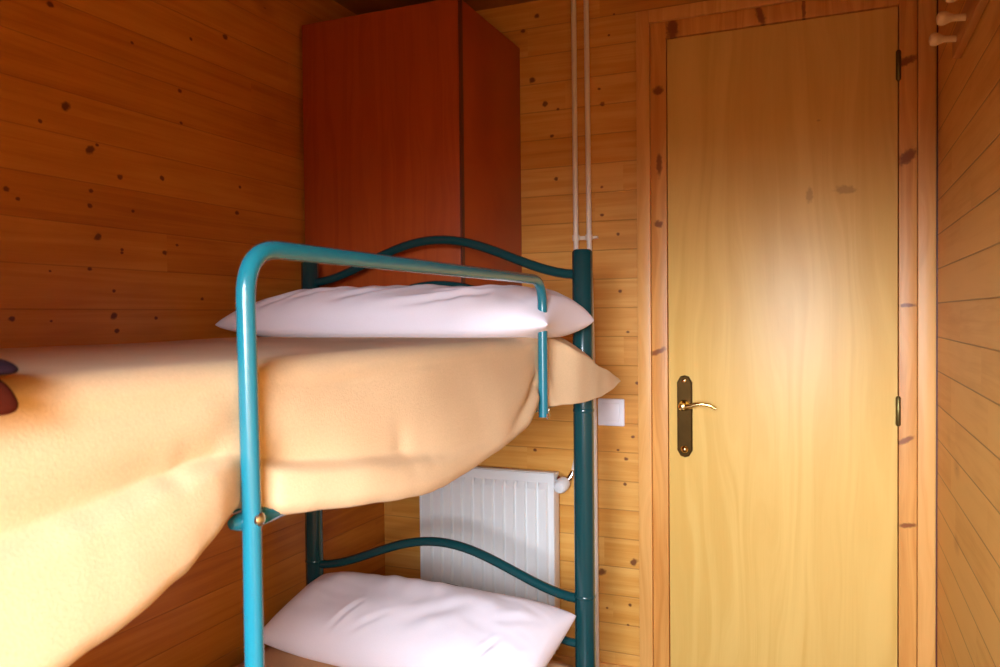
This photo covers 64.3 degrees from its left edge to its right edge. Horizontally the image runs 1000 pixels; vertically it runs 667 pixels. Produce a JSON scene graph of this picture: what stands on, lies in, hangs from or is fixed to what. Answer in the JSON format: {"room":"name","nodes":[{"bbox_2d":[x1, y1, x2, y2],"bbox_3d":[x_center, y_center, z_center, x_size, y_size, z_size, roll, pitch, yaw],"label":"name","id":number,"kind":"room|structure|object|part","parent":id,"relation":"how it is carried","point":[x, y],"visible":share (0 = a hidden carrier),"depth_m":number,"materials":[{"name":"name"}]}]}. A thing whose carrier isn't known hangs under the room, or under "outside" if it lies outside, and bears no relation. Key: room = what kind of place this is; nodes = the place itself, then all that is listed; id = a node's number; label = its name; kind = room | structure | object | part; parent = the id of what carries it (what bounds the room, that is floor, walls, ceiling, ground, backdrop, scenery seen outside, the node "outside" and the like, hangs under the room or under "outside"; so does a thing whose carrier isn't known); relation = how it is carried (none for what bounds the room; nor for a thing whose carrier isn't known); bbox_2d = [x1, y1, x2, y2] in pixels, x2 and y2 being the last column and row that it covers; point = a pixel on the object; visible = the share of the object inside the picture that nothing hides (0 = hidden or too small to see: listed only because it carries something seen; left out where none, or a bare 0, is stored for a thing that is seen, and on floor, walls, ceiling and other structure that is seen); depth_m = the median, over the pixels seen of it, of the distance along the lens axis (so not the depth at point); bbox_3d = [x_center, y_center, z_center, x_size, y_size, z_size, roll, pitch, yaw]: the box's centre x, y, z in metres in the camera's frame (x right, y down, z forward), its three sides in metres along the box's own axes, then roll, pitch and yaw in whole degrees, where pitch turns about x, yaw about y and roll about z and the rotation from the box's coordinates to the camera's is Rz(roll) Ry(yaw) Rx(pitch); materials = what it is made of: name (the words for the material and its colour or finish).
{"room":"bunk bedroom","nodes":[
{"label":"bunk bedroom","id":0,"kind":"room"},
{"bbox_2d":[0,0,384,666],"bbox_3d":[-1.040,0.055,1.567,0.100,2.245,3.120,0,1,23],"label":"wall","id":1,"kind":"structure","parent":0,"point":[147,147],"depth_m":1.95,"materials":[{"name":"brown wood"}]},
{"bbox_2d":[334,0,536,14],"bbox_3d":[-0.176,-1.119,1.201,1.979,0.100,3.170,0,1,23],"label":"ceiling","id":2,"kind":"structure","parent":0,"point":[358,7],"depth_m":2.65,"materials":[{"name":"brown wood"}]},
{"bbox_2d":[384,0,936,666],"bbox_3d":[0.420,0.018,2.618,1.779,2.245,0.150,0,1,23],"label":"wall","id":3,"kind":"structure","parent":0,"point":[541,29],"depth_m":2.58,"materials":[{"name":"brown wood"}]},
{"bbox_2d":[302,0,521,287],"bbox_3d":[-0.265,-0.416,2.556,0.535,1.068,0.469,0,1,23],"label":"wardrobe","id":4,"kind":"object","parent":3,"relation":"attached to","point":[411,113],"visible":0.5,"depth_m":2.35,"materials":[{"name":"brown wood"}]},
{"bbox_2d":[420,466,573,654],"bbox_3d":[-0.013,0.745,2.678,0.553,0.598,0.109,0,1,23],"label":"radiator","id":5,"kind":"object","parent":3,"relation":"attached to","point":[512,515],"visible":0.62,"depth_m":2.64,"materials":[{"name":"white metal"}]},
{"bbox_2d":[475,466,555,473],"bbox_3d":[-0.043,0.456,2.686,0.482,0.006,0.026,0,1,23],"label":"grille","id":6,"kind":"object","parent":5,"relation":"attached to","point":[478,469],"depth_m":2.64,"materials":[{"name":"white metal"}]},
{"bbox_3d":[0.198,0.487,2.552,0.046,0.049,0.052,0,1,23],"label":"valve knob","id":7,"kind":"part","parent":5,"relation":"part of","materials":[{"name":"white plastic"}]},
{"bbox_2d":[571,0,578,470],"bbox_3d":[0.241,-0.327,2.572,0.037,1.547,0.023,-1,1,-23],"label":"pipe","id":8,"kind":"object","parent":3,"relation":"attached to","point":[573,2],"visible":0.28,"depth_m":2.56,"materials":[{"name":"white metal"}]},
{"bbox_2d":[572,234,598,240],"bbox_3d":[0.275,-0.310,2.570,0.082,0.018,0.033,0,1,23],"label":"clip","id":9,"kind":"object","parent":3,"relation":"attached to","point":[587,236],"visible":1,"depth_m":2.56,"materials":[{"name":"white plastic"}]},
{"bbox_2d":[584,0,598,666],"bbox_3d":[0.295,0.020,2.564,0.036,2.241,0.017,0,1,23],"label":"pipe","id":10,"kind":"object","parent":3,"relation":"attached to","point":[586,2],"visible":0.71,"depth_m":2.55,"materials":[{"name":"white metal"}]},
{"bbox_2d":[551,654,632,666],"bbox_3d":[0.019,1.107,2.725,0.927,0.070,0.014,0,1,23],"label":"baseboard","id":11,"kind":"structure","parent":3,"relation":"attached to","point":[570,660],"depth_m":2.63,"materials":[{"name":"brown wood"}]},
{"bbox_2d":[598,398,624,425],"bbox_3d":[0.358,0.254,2.560,0.088,0.088,0.014,0,1,23],"label":"light switch","id":12,"kind":"object","parent":3,"relation":"attached to","point":[611,412],"visible":1,"depth_m":2.55,"materials":[{"name":"white plastic"}]},
{"bbox_2d":[667,7,900,666],"bbox_3d":[0.826,0.110,2.360,0.652,2.050,0.101,0,1,23],"label":"door","id":13,"kind":"structure","parent":3,"relation":"in","point":[785,402],"depth_m":2.36,"materials":[{"name":"brown wood"}]},
{"bbox_3d":[0.575,0.258,2.474,0.047,0.256,0.009,0,1,23],"label":"handle","id":14,"kind":"part","parent":13,"relation":"part of","materials":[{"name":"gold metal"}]},
{"bbox_3d":[0.604,0.221,2.412,0.104,0.026,0.018,0,1,23],"label":"lever","id":15,"kind":"part","parent":13,"relation":"part of","materials":[{"name":"gold metal"}]},
{"bbox_2d":[636,0,936,666],"bbox_3d":[0.840,0.065,2.401,0.832,2.150,0.106,0,1,23],"label":"trim","id":16,"kind":"structure","parent":3,"relation":"attached to","point":[916,625],"depth_m":2.27,"materials":[{"name":"brown wood"}]},
{"bbox_2d":[937,0,999,666],"bbox_3d":[0.692,0.053,0.839,0.100,2.245,3.120,0,1,23],"label":"wall","id":17,"kind":"structure","parent":0,"point":[968,481],"depth_m":1.67,"materials":[{"name":"brown wood"}]},
{"bbox_2d":[936,0,937,666],"bbox_3d":[1.202,0.019,2.187,0.003,2.245,0.005,0,1,23],"label":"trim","id":18,"kind":"structure","parent":17,"relation":"attached to","point":[937,0],"depth_m":2.19,"materials":[{"name":"brown wood"}]},
{"bbox_2d":[929,0,988,58],"bbox_3d":[0.871,-0.636,1.489,0.070,0.060,0.650,0,1,23],"label":"coat rack","id":19,"kind":"object","parent":17,"relation":"attached to","point":[972,11],"visible":1,"depth_m":1.61,"materials":[{"name":"brown wood"}]},
{"bbox_3d":[-0.153,1.225,1.251,1.979,0.100,3.170,0,1,23],"label":"floor","id":20,"kind":"structure","parent":0,"visible":0},
{"bbox_2d":[227,235,595,666],"bbox_3d":[-0.541,0.465,1.313,0.893,1.424,1.978,0,1,23],"label":"bunk bed","id":21,"kind":"object","parent":20,"relation":"on","point":[250,518],"visible":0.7,"depth_m":1.74,"materials":[{"name":"teal metal"}]},
{"bbox_3d":[-0.554,0.466,2.360,0.052,1.356,0.052,0,1,23],"label":"post","id":22,"kind":"part","parent":21,"relation":"part of","materials":[{"name":"green metal"}]},
{"bbox_3d":[-0.188,0.180,1.158,0.029,0.030,1.880,0,1,23],"label":"rail","id":23,"kind":"part","parent":21,"relation":"part of","materials":[{"name":"teal metal"}]},
{"bbox_3d":[0.216,0.465,2.037,0.052,1.356,0.052,0,1,23],"label":"post","id":24,"kind":"part","parent":21,"relation":"part of","materials":[{"name":"green metal"}]},
{"bbox_3d":[-0.548,0.101,1.311,0.801,0.126,1.848,0,1,23],"label":"mattress","id":25,"kind":"object","parent":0,"visible":0},
{"bbox_2d":[0,337,620,666],"bbox_3d":[-0.489,0.142,1.353,0.921,0.244,1.974,0,1,23],"label":"blanket","id":26,"kind":"object","parent":25,"relation":"on","point":[120,463],"visible":0.88,"depth_m":0.82,"materials":[{"name":"beige fabric"}]},
{"bbox_2d":[0,358,18,415],"bbox_3d":[-0.508,0.036,0.554,0.230,0.056,0.225,0,1,23],"label":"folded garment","id":27,"kind":"object","parent":26,"relation":"on","point":[9,404],"visible":1,"depth_m":0.60,"materials":[{"name":"red fabric"}]},
{"bbox_2d":[215,284,593,338],"bbox_3d":[-0.250,-0.056,2.001,0.922,0.135,0.299,0,1,23],"label":"pillow","id":28,"kind":"object","parent":26,"relation":"on","point":[423,310],"visible":0.9,"depth_m":1.87,"materials":[{"name":"white fabric"}]},
{"bbox_3d":[-0.539,0.934,1.329,0.801,0.126,1.848,0,1,23],"label":"mattress","id":29,"kind":"object","parent":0,"visible":0},
{"bbox_2d":[234,646,572,666],"bbox_3d":[-0.520,0.961,1.321,0.866,0.211,1.838,0,1,23],"label":"blanket","id":30,"kind":"object","parent":29,"relation":"on","point":[273,657],"visible":0.11,"depth_m":2.04,"materials":[{"name":"brown fabric"}]},
{"bbox_2d":[264,571,575,666],"bbox_3d":[-0.243,0.753,2.031,0.819,0.195,0.305,0,1,23],"label":"pillow","id":31,"kind":"object","parent":30,"relation":"on","point":[341,619],"visible":1,"depth_m":1.98,"materials":[{"name":"white fabric"}]}
]}

